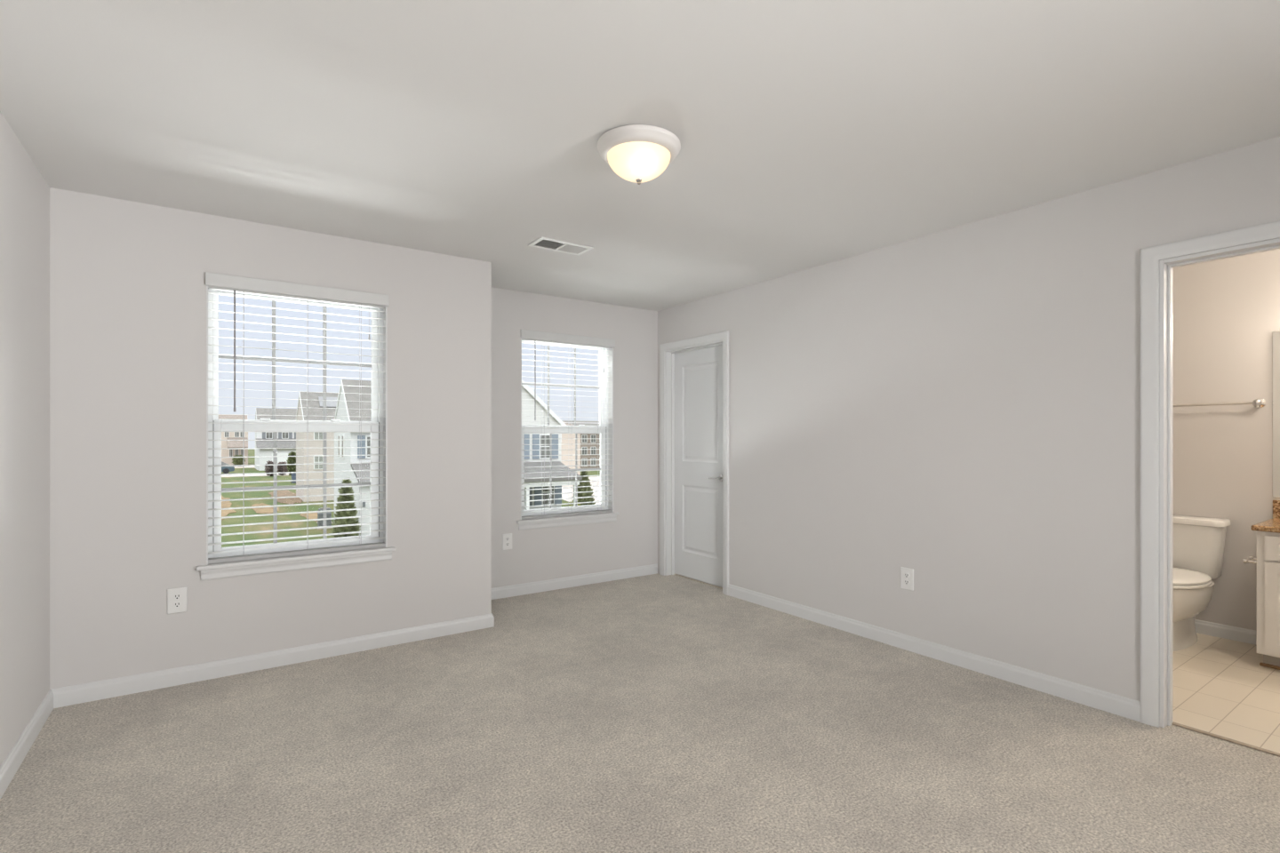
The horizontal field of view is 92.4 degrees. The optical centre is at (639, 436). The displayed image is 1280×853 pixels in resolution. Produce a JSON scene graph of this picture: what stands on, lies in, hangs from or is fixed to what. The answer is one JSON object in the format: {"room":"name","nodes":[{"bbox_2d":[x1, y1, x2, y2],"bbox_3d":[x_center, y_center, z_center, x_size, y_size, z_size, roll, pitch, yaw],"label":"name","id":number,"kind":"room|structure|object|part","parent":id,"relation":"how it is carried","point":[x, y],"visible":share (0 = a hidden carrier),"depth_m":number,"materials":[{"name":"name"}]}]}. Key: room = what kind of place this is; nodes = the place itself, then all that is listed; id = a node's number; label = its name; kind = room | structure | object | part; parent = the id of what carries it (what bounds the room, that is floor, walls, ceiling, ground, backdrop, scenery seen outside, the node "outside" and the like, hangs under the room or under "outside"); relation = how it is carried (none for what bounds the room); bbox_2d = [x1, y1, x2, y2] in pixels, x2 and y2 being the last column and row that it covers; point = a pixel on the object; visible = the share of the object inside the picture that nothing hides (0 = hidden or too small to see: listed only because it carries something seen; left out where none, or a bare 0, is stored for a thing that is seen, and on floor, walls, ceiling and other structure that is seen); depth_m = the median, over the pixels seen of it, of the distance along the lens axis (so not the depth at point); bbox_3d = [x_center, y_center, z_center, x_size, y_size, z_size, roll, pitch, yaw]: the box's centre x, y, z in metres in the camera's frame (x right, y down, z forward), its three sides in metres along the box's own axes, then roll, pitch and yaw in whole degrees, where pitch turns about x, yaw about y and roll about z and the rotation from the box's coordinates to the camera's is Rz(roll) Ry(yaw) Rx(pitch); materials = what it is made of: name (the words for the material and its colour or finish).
{"room":"empty bedroom","nodes":[
{"label":"empty bedroom","id":0,"kind":"room"},
{"bbox_2d":[0,111,49,767],"bbox_3d":[-0.553,0.053,-0.399,0.120,2.440,8.219,0,0,-35],"label":"wall","id":1,"kind":"structure","parent":0,"point":[24,191],"depth_m":2.45,"materials":[{"name":"white paint"}]},
{"bbox_2d":[0,689,53,799],"bbox_3d":[-0.487,1.229,-0.377,0.014,0.088,7.939,0,0,-35],"label":"baseboard","id":2,"kind":"structure","parent":1,"relation":"attached to","point":[9,768],"depth_m":2.44,"materials":[{"name":"white paint"}]},
{"bbox_2d":[49,187,491,689],"bbox_3d":[-1.926,0.053,3.557,2.155,2.440,0.160,0,0,-35],"label":"wall","id":3,"kind":"structure","parent":0,"point":[128,287],"depth_m":3.19,"materials":[{"name":"white paint"}]},
{"bbox_2d":[167,587,187,614],"bbox_3d":[-2.370,0.841,3.143,0.083,0.127,0.010,0,0,-35],"label":"wall outlet","id":4,"kind":"object","parent":3,"relation":"attached to","point":[177,598],"visible":1,"depth_m":3.14,"materials":[{"name":"plastic"}]},
{"bbox_2d":[173,601,181,607],"bbox_3d":[-2.369,0.861,3.141,0.033,0.029,0.004,0,0,-35],"label":"socket","id":5,"kind":"object","parent":4,"relation":"attached to","point":[176,604],"depth_m":3.14,"materials":[{"name":"plastic"}]},
{"bbox_2d":[173,593,181,599],"bbox_3d":[-2.369,0.820,3.141,0.033,0.029,0.004,0,0,-35],"label":"socket","id":6,"kind":"object","parent":4,"relation":"attached to","point":[176,596],"depth_m":3.14,"materials":[{"name":"plastic"}]},
{"bbox_2d":[51,613,494,708],"bbox_3d":[-1.870,1.229,3.490,2.169,0.088,0.014,0,0,-35],"label":"baseboard","id":7,"kind":"structure","parent":3,"relation":"attached to","point":[146,682],"depth_m":3.33,"materials":[{"name":"white paint"}]},
{"bbox_2d":[196,285,395,580],"bbox_3d":[-1.938,-0.038,3.522,0.984,1.578,0.193,0,0,-35],"label":"window","id":8,"kind":"structure","parent":3,"relation":"in","point":[246,568],"depth_m":3.49,"materials":[{"name":"plastic"}]},
{"bbox_3d":[-1.979,-0.418,3.580,0.840,0.751,0.030,0,0,-35],"label":"sash","id":9,"kind":"part","parent":8,"relation":"part of","materials":[{"name":"plastic"}]},
{"bbox_3d":[-1.916,0.684,3.489,0.984,0.022,0.113,0,0,-35],"label":"sill","id":10,"kind":"part","parent":8,"relation":"part of","materials":[{"name":"white paint"}]},
{"bbox_3d":[-1.961,0.272,3.553,0.840,0.722,0.030,0,0,-35],"label":"sash","id":11,"kind":"part","parent":8,"relation":"part of","materials":[{"name":"plastic"}]},
{"bbox_2d":[205,272,388,564],"bbox_3d":[-1.915,-0.093,3.489,0.908,1.530,0.077,0,0,-35],"label":"window blind","id":12,"kind":"object","parent":8,"relation":"attached to","point":[219,282],"visible":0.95,"depth_m":3.46,"materials":[{"name":"plastic"}]},
{"bbox_3d":[-2.155,-0.067,3.336,0.002,1.440,0.054,0,0,-35],"label":"ladder cord","id":13,"kind":"part","parent":12,"relation":"part of","materials":[{"name":"white fabric"}]},
{"bbox_3d":[-1.921,-0.803,3.496,0.884,0.040,0.046,0,0,-35],"label":"head rail","id":14,"kind":"part","parent":12,"relation":"part of","materials":[{"name":"white plastic"}]},
{"bbox_3d":[-1.922,0.660,3.498,0.888,0.023,0.050,0,0,-35],"label":"rail","id":15,"kind":"part","parent":12,"relation":"part of","materials":[{"name":"white plastic"}]},
{"bbox_3d":[-1.902,-0.067,3.512,0.002,1.440,0.054,0,0,-35],"label":"ladder cord","id":16,"kind":"part","parent":12,"relation":"part of","materials":[{"name":"white fabric"}]},
{"bbox_3d":[-1.673,-0.067,3.671,0.002,1.440,0.054,0,0,-35],"label":"ladder cord","id":17,"kind":"part","parent":12,"relation":"part of","materials":[{"name":"white fabric"}]},
{"bbox_3d":[-1.618,-0.681,3.669,0.012,0.205,0.013,0,0,-35],"label":"lift cord","id":18,"kind":"part","parent":12,"relation":"part of","materials":[{"name":"white fabric"}]},
{"bbox_2d":[491,287,657,588],"bbox_3d":[0.148,0.053,5.800,3.813,2.440,0.160,0,0,-35],"label":"wall","id":19,"kind":"structure","parent":0,"point":[630,541],"depth_m":5.26,"materials":[{"name":"white paint"}]},
{"bbox_2d":[502,533,511,550],"bbox_3d":[-1.051,0.833,4.860,0.083,0.127,0.010,0,0,-35],"label":"wall outlet","id":20,"kind":"object","parent":19,"relation":"attached to","point":[507,539],"visible":1,"depth_m":4.86,"materials":[{"name":"plastic"}]},
{"bbox_2d":[516,338,619,530],"bbox_3d":[-0.629,-0.038,5.232,0.966,1.578,0.193,0,0,-35],"label":"window","id":21,"kind":"structure","parent":19,"relation":"in","point":[605,394],"depth_m":5.36,"materials":[{"name":"plastic"}]},
{"bbox_3d":[-0.670,-0.418,5.290,0.822,0.751,0.030,0,0,-35],"label":"sash","id":22,"kind":"part","parent":21,"relation":"part of","materials":[{"name":"plastic"}]},
{"bbox_3d":[-0.651,0.272,5.263,0.822,0.722,0.030,0,0,-35],"label":"sash","id":23,"kind":"part","parent":21,"relation":"part of","materials":[{"name":"plastic"}]},
{"bbox_2d":[520,329,615,519],"bbox_3d":[-0.606,-0.093,5.199,0.890,1.530,0.077,0,0,-35],"label":"window blind","id":24,"kind":"object","parent":21,"relation":"attached to","point":[534,336],"visible":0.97,"depth_m":5.16,"materials":[{"name":"plastic"}]},
{"bbox_3d":[-0.803,-0.067,5.075,0.002,1.440,0.054,0,0,-35],"label":"ladder cord","id":25,"kind":"part","parent":24,"relation":"part of","materials":[{"name":"white fabric"}]},
{"bbox_3d":[-0.611,-0.803,5.206,0.866,0.040,0.046,0,0,-35],"label":"head rail","id":26,"kind":"part","parent":24,"relation":"part of","materials":[{"name":"white plastic"}]},
{"bbox_3d":[-0.613,0.660,5.207,0.870,0.023,0.050,0,0,-35],"label":"rail","id":27,"kind":"part","parent":24,"relation":"part of","materials":[{"name":"white plastic"}]},
{"bbox_3d":[-0.606,0.684,5.199,0.966,0.022,0.113,0,0,-35],"label":"sill","id":28,"kind":"part","parent":21,"relation":"part of","materials":[{"name":"white paint"}]},
{"bbox_2d":[491,563,657,599],"bbox_3d":[-0.598,1.229,5.173,1.872,0.088,0.014,0,0,-35],"label":"baseboard","id":29,"kind":"structure","parent":19,"relation":"attached to","point":[538,587],"depth_m":5.18,"materials":[{"name":"white paint"}]},
{"bbox_2d":[0,0,1279,311],"bbox_3d":[1.707,-1.227,1.576,6.088,0.120,8.872,0,0,-35],"label":"ceiling","id":30,"kind":"structure","parent":0,"point":[811,133],"depth_m":2.23,"materials":[{"name":"white paint"}]},
{"bbox_2d":[528,236,593,255],"bbox_3d":[-0.484,-1.163,3.756,0.356,0.008,0.190,0,0,-35],"label":"ceiling vent","id":31,"kind":"object","parent":30,"relation":"in","point":[542,243],"visible":1,"depth_m":3.75,"materials":[{"name":"metal"}]},
{"bbox_2d":[597,124,680,184],"bbox_3d":[-0.004,-1.086,2.450,0.334,0.162,0.334,0,0,-35],"label":"ceiling light","id":32,"kind":"object","parent":30,"relation":"attached to","point":[638,154],"visible":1,"depth_m":2.36,"materials":[{"name":"white glass"}]},
{"bbox_3d":[-0.004,-1.071,2.450,0.253,0.098,0.253,0,0,-35],"label":"lamp shade","id":33,"kind":"part","parent":32,"relation":"part of","materials":[{"name":"white glass"}]},
{"bbox_2d":[0,573,1279,852],"bbox_3d":[1.707,1.331,1.576,6.088,0.124,8.872,0,0,-35],"label":"floor","id":34,"kind":"structure","parent":0,"point":[653,713],"depth_m":2.47,"materials":[{"name":"carpet"}]},
{"bbox_2d":[1172,514,1230,651],"bbox_3d":[3.284,0.891,3.781,0.724,0.756,0.396,0,0,-35],"label":"toilet","id":35,"kind":"object","parent":34,"relation":"on","point":[1198,542],"visible":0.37,"depth_m":3.76,"materials":[{"name":"ceramic"}]},
{"bbox_3d":[3.192,0.840,3.716,0.492,0.030,0.370,0,0,-35],"label":"lid","id":36,"kind":"part","parent":35,"relation":"part of","materials":[{"name":"plastic"}]},
{"bbox_3d":[3.188,0.865,3.714,0.490,0.019,0.376,0,0,-35],"label":"seat","id":37,"kind":"part","parent":35,"relation":"part of","materials":[{"name":"plastic"}]},
{"bbox_3d":[3.251,1.072,3.758,0.627,0.392,0.366,0,0,-35],"label":"bowl","id":38,"kind":"part","parent":35,"relation":"part of","materials":[{"name":"ceramic"}]},
{"bbox_3d":[3.493,0.716,3.926,0.194,0.323,0.368,0,0,-35],"label":"tank","id":39,"kind":"part","parent":35,"relation":"part of","materials":[{"name":"ceramic"}]},
{"bbox_3d":[3.492,0.534,3.926,0.218,0.042,0.396,0,0,-35],"label":"tank lid","id":40,"kind":"part","parent":35,"relation":"part of","materials":[{"name":"ceramic"}]},
{"bbox_2d":[1172,721,1279,757],"bbox_3d":[2.559,1.268,2.421,0.022,0.008,0.731,0,0,-35],"label":"threshold","id":41,"kind":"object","parent":34,"relation":"on","point":[1173,723],"depth_m":2.56,"materials":[{"name":"wood"}]},
{"bbox_2d":[1256,531,1279,670],"bbox_3d":[3.910,0.892,3.048,0.548,0.752,1.125,0,0,-35],"label":"vanity cabinet","id":42,"kind":"object","parent":34,"relation":"on","point":[1268,543],"visible":0.91,"depth_m":3.32,"materials":[{"name":"paint"}]},
{"bbox_2d":[1243,556,1256,564],"bbox_3d":[3.490,0.703,3.483,0.174,0.044,0.070,0,0,-35],"label":"toilet paper holder","id":43,"kind":"object","parent":42,"relation":"attached to","point":[1251,559],"visible":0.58,"depth_m":3.46,"materials":[{"name":"silver metal"}]},
{"bbox_2d":[1250,500,1279,533],"bbox_3d":[3.906,0.448,3.045,0.556,0.136,1.165,0,0,-35],"label":"countertop","id":44,"kind":"structure","parent":42,"relation":"on","point":[1272,525],"depth_m":3.41,"materials":[{"name":"brown stone"}]},
{"bbox_3d":[3.753,1.260,2.937,0.015,0.018,1.123,0,0,-35],"label":"shoe moulding","id":45,"kind":"part","parent":42,"relation":"part of","materials":[{"name":"brown wood"}]},
{"bbox_3d":[3.494,0.601,3.182,0.018,0.127,0.360,0,0,-35],"label":"drawer","id":46,"kind":"part","parent":42,"relation":"part of","materials":[{"name":"paint"}]},
{"bbox_3d":[3.494,0.923,3.182,0.018,0.489,0.360,0,0,-35],"label":"door","id":47,"kind":"part","parent":42,"relation":"part of","materials":[{"name":"paint"}]},
{"bbox_2d":[657,136,1279,701],"bbox_3d":[2.672,0.053,2.225,0.120,2.440,8.592,0,0,-35],"label":"wall","id":48,"kind":"structure","parent":0,"point":[959,407],"depth_m":3.36,"materials":[{"name":"white paint"}]},
{"bbox_2d":[659,330,728,595],"bbox_3d":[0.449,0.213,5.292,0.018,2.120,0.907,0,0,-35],"label":"trim","id":49,"kind":"structure","parent":48,"relation":"attached to","point":[724,335],"depth_m":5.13,"materials":[{"name":"white paint"}]},
{"bbox_2d":[674,345,722,587],"bbox_3d":[0.516,0.246,5.341,0.096,2.029,0.754,0,0,-35],"label":"door","id":50,"kind":"structure","parent":48,"relation":"in","point":[698,373],"depth_m":5.37,"materials":[{"name":"white paint"}]},
{"bbox_3d":[0.637,0.348,5.139,0.064,0.062,0.138,0,0,-35],"label":"handle","id":51,"kind":"part","parent":50,"relation":"part of","materials":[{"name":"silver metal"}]},
{"bbox_2d":[900,567,913,591],"bbox_3d":[1.593,0.849,3.659,0.010,0.127,0.083,0,0,-35],"label":"wall outlet","id":52,"kind":"object","parent":48,"relation":"attached to","point":[907,575],"visible":1,"depth_m":3.66,"materials":[{"name":"plastic"}]},
{"bbox_2d":[728,584,1140,722],"bbox_3d":[1.472,1.229,3.830,0.014,0.088,2.666,0,0,-35],"label":"baseboard","id":53,"kind":"structure","parent":48,"relation":"attached to","point":[1108,702],"depth_m":3.38,"materials":[{"name":"white paint"}]},
{"bbox_2d":[1140,220,1279,727],"bbox_3d":[2.487,0.219,2.370,0.018,2.109,0.890,0,0,-35],"label":"trim","id":54,"kind":"structure","parent":48,"relation":"attached to","point":[1150,257],"depth_m":2.70,"materials":[{"name":"white paint"}]},
{"bbox_2d":[1159,238,1279,727],"bbox_3d":[2.543,0.250,2.410,0.121,2.045,0.763,0,0,-35],"label":"trim","id":55,"kind":"structure","parent":48,"relation":"attached to","point":[1165,266],"depth_m":2.69,"materials":[{"name":"white paint"}]},
{"bbox_2d":[1172,248,1279,631],"bbox_3d":[4.166,0.053,3.267,0.120,2.440,8.592,0,0,-35],"label":"wall","id":56,"kind":"structure","parent":0,"point":[1226,312],"depth_m":3.84,"materials":[{"name":"grey paint"}]},
{"bbox_2d":[1172,399,1265,407],"bbox_3d":[3.558,-0.202,3.961,0.082,0.056,0.671,0,0,-35],"label":"towel bar","id":57,"kind":"object","parent":56,"relation":"attached to","point":[1258,403],"visible":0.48,"depth_m":3.78,"materials":[{"name":"silver metal"}]},
{"bbox_2d":[1195,619,1256,645],"bbox_3d":[3.443,1.229,4.186,0.014,0.088,1.274,0,0,-35],"label":"baseboard","id":58,"kind":"structure","parent":56,"relation":"attached to","point":[1204,628],"depth_m":3.84,"materials":[{"name":"white paint"}]},
{"bbox_2d":[1272,330,1279,497],"bbox_3d":[4.126,-0.132,3.212,0.006,0.998,1.148,0,0,-35],"label":"wall mirror","id":59,"kind":"object","parent":56,"relation":"attached to","point":[1276,334],"visible":1,"depth_m":3.67,"materials":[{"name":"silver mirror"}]},
{"bbox_2d":[1272,500,1279,518],"bbox_3d":[4.126,0.433,3.198,0.020,0.106,1.165,0,0,-35],"label":"backsplash","id":60,"kind":"structure","parent":56,"relation":"attached to","point":[1276,503],"depth_m":3.66,"materials":[{"name":"brown stone"}]},
{"label":"outside","id":61,"kind":"structure","parent":0,"visible":0},
{"bbox_2d":[208,449,599,559],"bbox_3d":[-48.628,4.573,122.145,220.000,0.300,244.000,0,0,-35],"label":"lawn","id":62,"kind":"structure","parent":61,"point":[251,452],"depth_m":34.98,"materials":[{"name":"green plant"}]},
{"bbox_2d":[218,415,247,464],"bbox_3d":[-67.542,0.478,92.978,13.840,7.890,8.600,0,0,-35],"label":"house","id":63,"kind":"structure","parent":62,"relation":"on","point":[225,436],"depth_m":94.03,"materials":[{"name":"beige"}]},
{"bbox_2d":[232,455,245,465],"bbox_3d":[-58.889,3.561,90.014,1.797,1.823,1.773,0,0,-35],"label":"shrub","id":64,"kind":"object","parent":62,"relation":"on","point":[236,461],"visible":0.82,"depth_m":89.66,"materials":[{"name":"green plant"}]},
{"bbox_2d":[264,460,272,476],"bbox_3d":[-40.795,3.539,67.855,1.308,1.808,1.310,0,0,14],"label":"shrub","id":65,"kind":"object","parent":62,"relation":"on","point":[268,468],"visible":0.59,"depth_m":67.55,"materials":[{"name":"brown plant"}]},
{"bbox_2d":[255,408,296,471],"bbox_3d":[-46.902,0.278,85.430,11.420,8.290,8.600,0,0,-35],"label":"house","id":66,"kind":"structure","parent":62,"relation":"on","point":[259,436],"depth_m":81.36,"materials":[{"name":"white"}]},
{"bbox_2d":[262,432,265,439],"bbox_3d":[-49.725,-0.152,81.105,0.400,0.870,0.056,0,0,-35],"label":"shutter","id":67,"kind":"object","parent":66,"relation":"hanging from","point":[263,433],"depth_m":81.09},
{"bbox_3d":[-49.205,-0.152,81.442,0.680,0.750,0.015,0,0,-35],"label":"pane","id":68,"kind":"part","parent":66,"relation":"part of","materials":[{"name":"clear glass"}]},
{"bbox_2d":[278,432,281,439],"bbox_3d":[-48.208,-0.152,82.163,0.400,0.870,0.056,0,0,-35],"label":"shutter","id":69,"kind":"object","parent":66,"relation":"hanging from","point":[279,433],"depth_m":82.14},
{"bbox_3d":[-46.870,3.323,80.648,2.600,2.200,0.080,0,0,-35],"label":"garage door","id":70,"kind":"part","parent":66,"relation":"part of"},
{"bbox_3d":[-47.687,-0.152,82.501,0.680,0.750,0.015,0,0,-35],"label":"pane","id":71,"kind":"part","parent":66,"relation":"part of","materials":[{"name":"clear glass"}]},
{"bbox_2d":[288,432,292,439],"bbox_3d":[-47.191,-0.152,82.872,0.400,0.870,0.056,0,0,-35],"label":"shutter","id":72,"kind":"object","parent":66,"relation":"hanging from","point":[290,433],"depth_m":82.85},
{"bbox_2d":[268,489,302,504],"bbox_3d":[-26.222,4.423,45.277,1.787,0.080,14.114,0,0,-35],"label":"mulch bed","id":73,"kind":"object","parent":62,"relation":"on","point":[280,493],"visible":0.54,"depth_m":43.67,"materials":[{"name":"beige soil"}]},
{"bbox_2d":[286,451,295,475],"bbox_3d":[-34.824,2.955,61.661,1.377,2.977,1.379,0,0,-35],"label":"tree","id":74,"kind":"object","parent":62,"relation":"on","point":[291,460],"visible":0.53,"depth_m":61.37,"materials":[{"name":"green plant"}]},
{"bbox_2d":[290,472,295,483],"bbox_3d":[-32.495,3.908,57.804,0.640,1.030,0.680,0,0,-35],"label":"bin","id":75,"kind":"object","parent":62,"relation":"on","point":[293,476],"visible":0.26,"depth_m":57.51,"materials":[{"name":"plastic"}]},
{"bbox_2d":[300,511,317,521],"bbox_3d":[-18.088,4.433,33.897,1.070,0.080,5.442,0,0,-35],"label":"bare soil","id":76,"kind":"object","parent":62,"relation":"on","point":[310,516],"visible":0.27,"depth_m":33.96,"materials":[{"name":"beige soil"}]},
{"bbox_2d":[296,392,338,502],"bbox_3d":[-21.852,0.613,44.958,5.640,7.620,5.150,0,0,-35],"label":"house","id":77,"kind":"structure","parent":62,"relation":"on","point":[313,404],"depth_m":42.32,"materials":[{"name":"beige"}]},
{"bbox_3d":[-21.852,-1.962,44.958,5.640,2.470,5.150,0,0,-35],"label":"roof trim","id":78,"kind":"part","parent":77,"relation":"part of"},
{"bbox_3d":[-21.951,1.763,41.929,0.490,0.860,0.015,0,0,-35],"label":"pane","id":79,"kind":"part","parent":77,"relation":"part of","materials":[{"name":"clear glass"}]},
{"bbox_3d":[-21.951,-0.042,41.929,0.490,0.470,0.015,0,0,-35],"label":"pane","id":80,"kind":"part","parent":77,"relation":"part of","materials":[{"name":"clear glass"}]},
{"bbox_3d":[-21.733,-2.447,43.913,2.200,0.800,0.900,0,0,-35],"label":"roof panel","id":81,"kind":"part","parent":77,"relation":"part of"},
{"bbox_2d":[316,507,332,523],"bbox_3d":[-16.096,4.023,31.324,0.660,0.800,0.660,0,0,-35],"label":"condenser unit","id":82,"kind":"object","parent":62,"relation":"on","point":[320,508],"visible":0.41,"depth_m":31.21,"materials":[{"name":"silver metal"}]},
{"bbox_2d":[317,512,333,529],"bbox_3d":[-15.231,4.023,29.611,0.660,0.800,0.660,0,0,-35],"label":"condenser unit","id":83,"kind":"object","parent":62,"relation":"on","point":[328,514],"visible":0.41,"depth_m":29.43,"materials":[{"name":"silver metal"}]},
{"bbox_2d":[330,477,360,537],"bbox_3d":[-12.085,3.058,25.255,1.188,2.770,1.184,0,0,-35],"label":"arborvitae","id":84,"kind":"object","parent":62,"relation":"on","point":[344,490],"visible":0.67,"depth_m":25.03,"materials":[{"name":"green plant"}]},
{"bbox_2d":[334,379,371,535],"bbox_3d":[-11.812,0.838,29.954,4.940,7.170,6.850,0,0,-35],"label":"house","id":85,"kind":"structure","parent":62,"relation":"on","point":[343,408],"depth_m":28.29,"materials":[{"name":"white"}]},
{"bbox_3d":[-12.355,-1.467,30.733,4.940,2.561,4.950,0,0,-35],"label":"roof trim","id":86,"kind":"part","parent":85,"relation":"part of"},
{"bbox_2d":[357,435,365,458],"bbox_3d":[-12.602,0.473,27.748,0.320,1.040,0.056,0,0,-35],"label":"window","id":87,"kind":"structure","parent":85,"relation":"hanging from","point":[363,436],"depth_m":27.74,"materials":[{"name":"blue glass"}]},
{"bbox_3d":[-12.057,0.473,28.103,0.820,0.920,0.015,0,0,-35],"label":"pane","id":88,"kind":"part","parent":85,"relation":"part of","materials":[{"name":"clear glass"}]},
{"bbox_2d":[521,379,582,510],"bbox_3d":[-9.278,0.503,36.459,6.200,7.840,13.820,0,0,-35],"label":"house","id":89,"kind":"structure","parent":62,"relation":"on","point":[527,405],"depth_m":33.48,"materials":[{"name":"beige"}]},
{"bbox_2d":[524,434,529,459],"bbox_3d":[-6.195,0.553,33.193,0.460,1.360,0.056,0,0,-35],"label":"shutter","id":90,"kind":"object","parent":89,"relation":"hanging from","point":[526,436],"depth_m":33.24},
{"bbox_3d":[-5.672,3.488,30.853,0.180,1.870,0.180,0,0,-35],"label":"porch post","id":91,"kind":"part","parent":89,"relation":"part of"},
{"bbox_2d":[529,487,531,505],"bbox_3d":[-6.056,3.073,33.290,0.400,1.420,0.056,0,0,-35],"label":"shutter","id":92,"kind":"object","parent":89,"relation":"hanging from","point":[530,487],"depth_m":33.34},
{"bbox_2d":[532,434,539,459],"bbox_3d":[-5.695,0.553,33.542,0.400,1.360,0.056,0,0,-35],"label":"shutter","id":93,"kind":"object","parent":89,"relation":"hanging from","point":[535,437],"depth_m":33.50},
{"bbox_2d":[534,487,542,505],"bbox_3d":[-5.584,3.073,33.619,0.430,1.420,0.056,0,0,-35],"label":"shutter","id":94,"kind":"object","parent":89,"relation":"hanging from","point":[536,492],"depth_m":33.59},
{"bbox_3d":[-6.674,-1.879,32.727,6.200,3.075,0.040,0,0,-35],"label":"roof trim","id":95,"kind":"part","parent":89,"relation":"part of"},
{"bbox_3d":[-5.207,0.553,33.857,0.600,1.240,0.015,0,0,-35],"label":"pane","id":96,"kind":"part","parent":89,"relation":"part of","materials":[{"name":"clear glass"}]},
{"bbox_3d":[-5.064,3.073,33.957,0.650,1.300,0.015,0,0,-35],"label":"pane","id":97,"kind":"part","parent":89,"relation":"part of","materials":[{"name":"clear glass"}]},
{"bbox_2d":[552,434,558,458],"bbox_3d":[-4.743,0.553,34.206,0.400,1.360,0.056,0,0,-35],"label":"shutter","id":98,"kind":"object","parent":89,"relation":"hanging from","point":[555,437],"depth_m":34.18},
{"bbox_2d":[554,486,561,503],"bbox_3d":[-4.567,3.073,34.329,0.430,1.420,0.056,0,0,-35],"label":"shutter","id":99,"kind":"object","parent":89,"relation":"hanging from","point":[556,491],"depth_m":34.31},
{"bbox_3d":[-3.417,3.488,32.427,0.180,1.870,0.180,0,0,-35],"label":"porch post","id":100,"kind":"part","parent":89,"relation":"part of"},
{"bbox_2d":[561,421,580,475],"bbox_3d":[-10.908,1.328,59.420,6.340,6.190,10.450,0,0,-35],"label":"house","id":101,"kind":"structure","parent":62,"relation":"on","point":[567,439],"depth_m":56.54,"materials":[{"name":"beige"}]},
{"bbox_2d":[561,420,599,468],"bbox_3d":[-5.170,1.128,86.589,13.640,6.590,8.650,0,0,-35],"label":"house","id":102,"kind":"structure","parent":62,"relation":"on","point":[586,439],"depth_m":80.91,"materials":[{"name":"brown brick"}]},
{"bbox_3d":[-7.254,0.298,80.225,0.700,0.950,0.015,0,0,-35],"label":"pane","id":103,"kind":"part","parent":102,"relation":"part of","materials":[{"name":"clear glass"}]},
{"bbox_3d":[-7.254,1.898,80.225,0.700,0.950,0.015,0,0,-35],"label":"pane","id":104,"kind":"part","parent":102,"relation":"part of","materials":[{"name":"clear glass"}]},
{"bbox_3d":[-6.146,0.298,80.997,0.700,0.950,0.015,0,0,-35],"label":"pane","id":105,"kind":"part","parent":102,"relation":"part of","materials":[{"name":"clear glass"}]},
{"bbox_3d":[-6.146,1.898,80.997,0.700,0.950,0.015,0,0,-35],"label":"pane","id":106,"kind":"part","parent":102,"relation":"part of","materials":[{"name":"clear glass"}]},
{"bbox_3d":[-6.146,3.398,80.997,0.700,0.950,0.015,0,0,-35],"label":"pane","id":107,"kind":"part","parent":102,"relation":"part of","materials":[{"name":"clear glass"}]},
{"bbox_2d":[572,471,596,505],"bbox_3d":[-3.404,3.200,37.138,1.572,2.425,1.525,0,0,-35],"label":"arborvitae","id":108,"kind":"object","parent":62,"relation":"on","point":[583,473],"visible":0.59,"depth_m":36.84,"materials":[{"name":"green plant"}]},
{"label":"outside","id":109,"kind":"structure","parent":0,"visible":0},
{"bbox_2d":[561,476,599,504],"bbox_3d":[8.937,4.423,55.005,42.400,0.060,36.000,0,0,-35],"label":"gravel drive","id":110,"kind":"structure","parent":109,"point":[591,478],"depth_m":50.30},
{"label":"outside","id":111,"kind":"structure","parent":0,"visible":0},
{"bbox_2d":[221,472,288,477],"bbox_3d":[-52.732,4.423,66.853,70.000,0.060,14.000,0,0,-35],"label":"concrete path","id":112,"kind":"structure","parent":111,"point":[263,475],"depth_m":68.46,"materials":[{"name":"white concrete"}]},
{"bbox_2d":[221,461,234,473],"bbox_3d":[-50.225,3.688,72.260,4.100,1.410,1.760,0,0,-35],"label":"car","id":113,"kind":"object","parent":112,"relation":"on","point":[225,469],"visible":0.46,"depth_m":72.33,"materials":[{"name":"paint"}]},
{"bbox_2d":[277,461,287,475],"bbox_3d":[-40.676,3.639,69.746,1.345,1.607,1.380,0,0,-35],"label":"shrub","id":114,"kind":"object","parent":112,"relation":"on","point":[280,468],"visible":0.74,"depth_m":69.54,"materials":[{"name":"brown plant"}]},
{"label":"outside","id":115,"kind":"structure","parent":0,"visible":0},
{"bbox_2d":[221,495,236,520],"bbox_3d":[-26.697,4.423,38.666,1.881,0.080,16.929,0,0,-35],"label":"bare soil","id":116,"kind":"object","parent":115,"point":[224,504],"visible":0.29,"depth_m":37.68,"materials":[{"name":"beige soil"}]},
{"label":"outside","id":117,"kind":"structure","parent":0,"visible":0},
{"bbox_2d":[234,465,255,468],"bbox_3d":[-65.891,4.433,85.717,70.000,0.060,16.000,0,0,-35],"label":"street","id":118,"kind":"structure","parent":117,"point":[247,466],"depth_m":88.64,"materials":[{"name":"grey asphalt"}]},
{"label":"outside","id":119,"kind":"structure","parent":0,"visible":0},
{"bbox_2d":[251,503,279,513],"bbox_3d":[-23.082,4.433,37.742,1.496,0.080,6.895,0,0,-35],"label":"bare soil","id":120,"kind":"object","parent":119,"point":[260,510],"visible":0.62,"depth_m":36.85,"materials":[{"name":"beige soil"}]}
]}

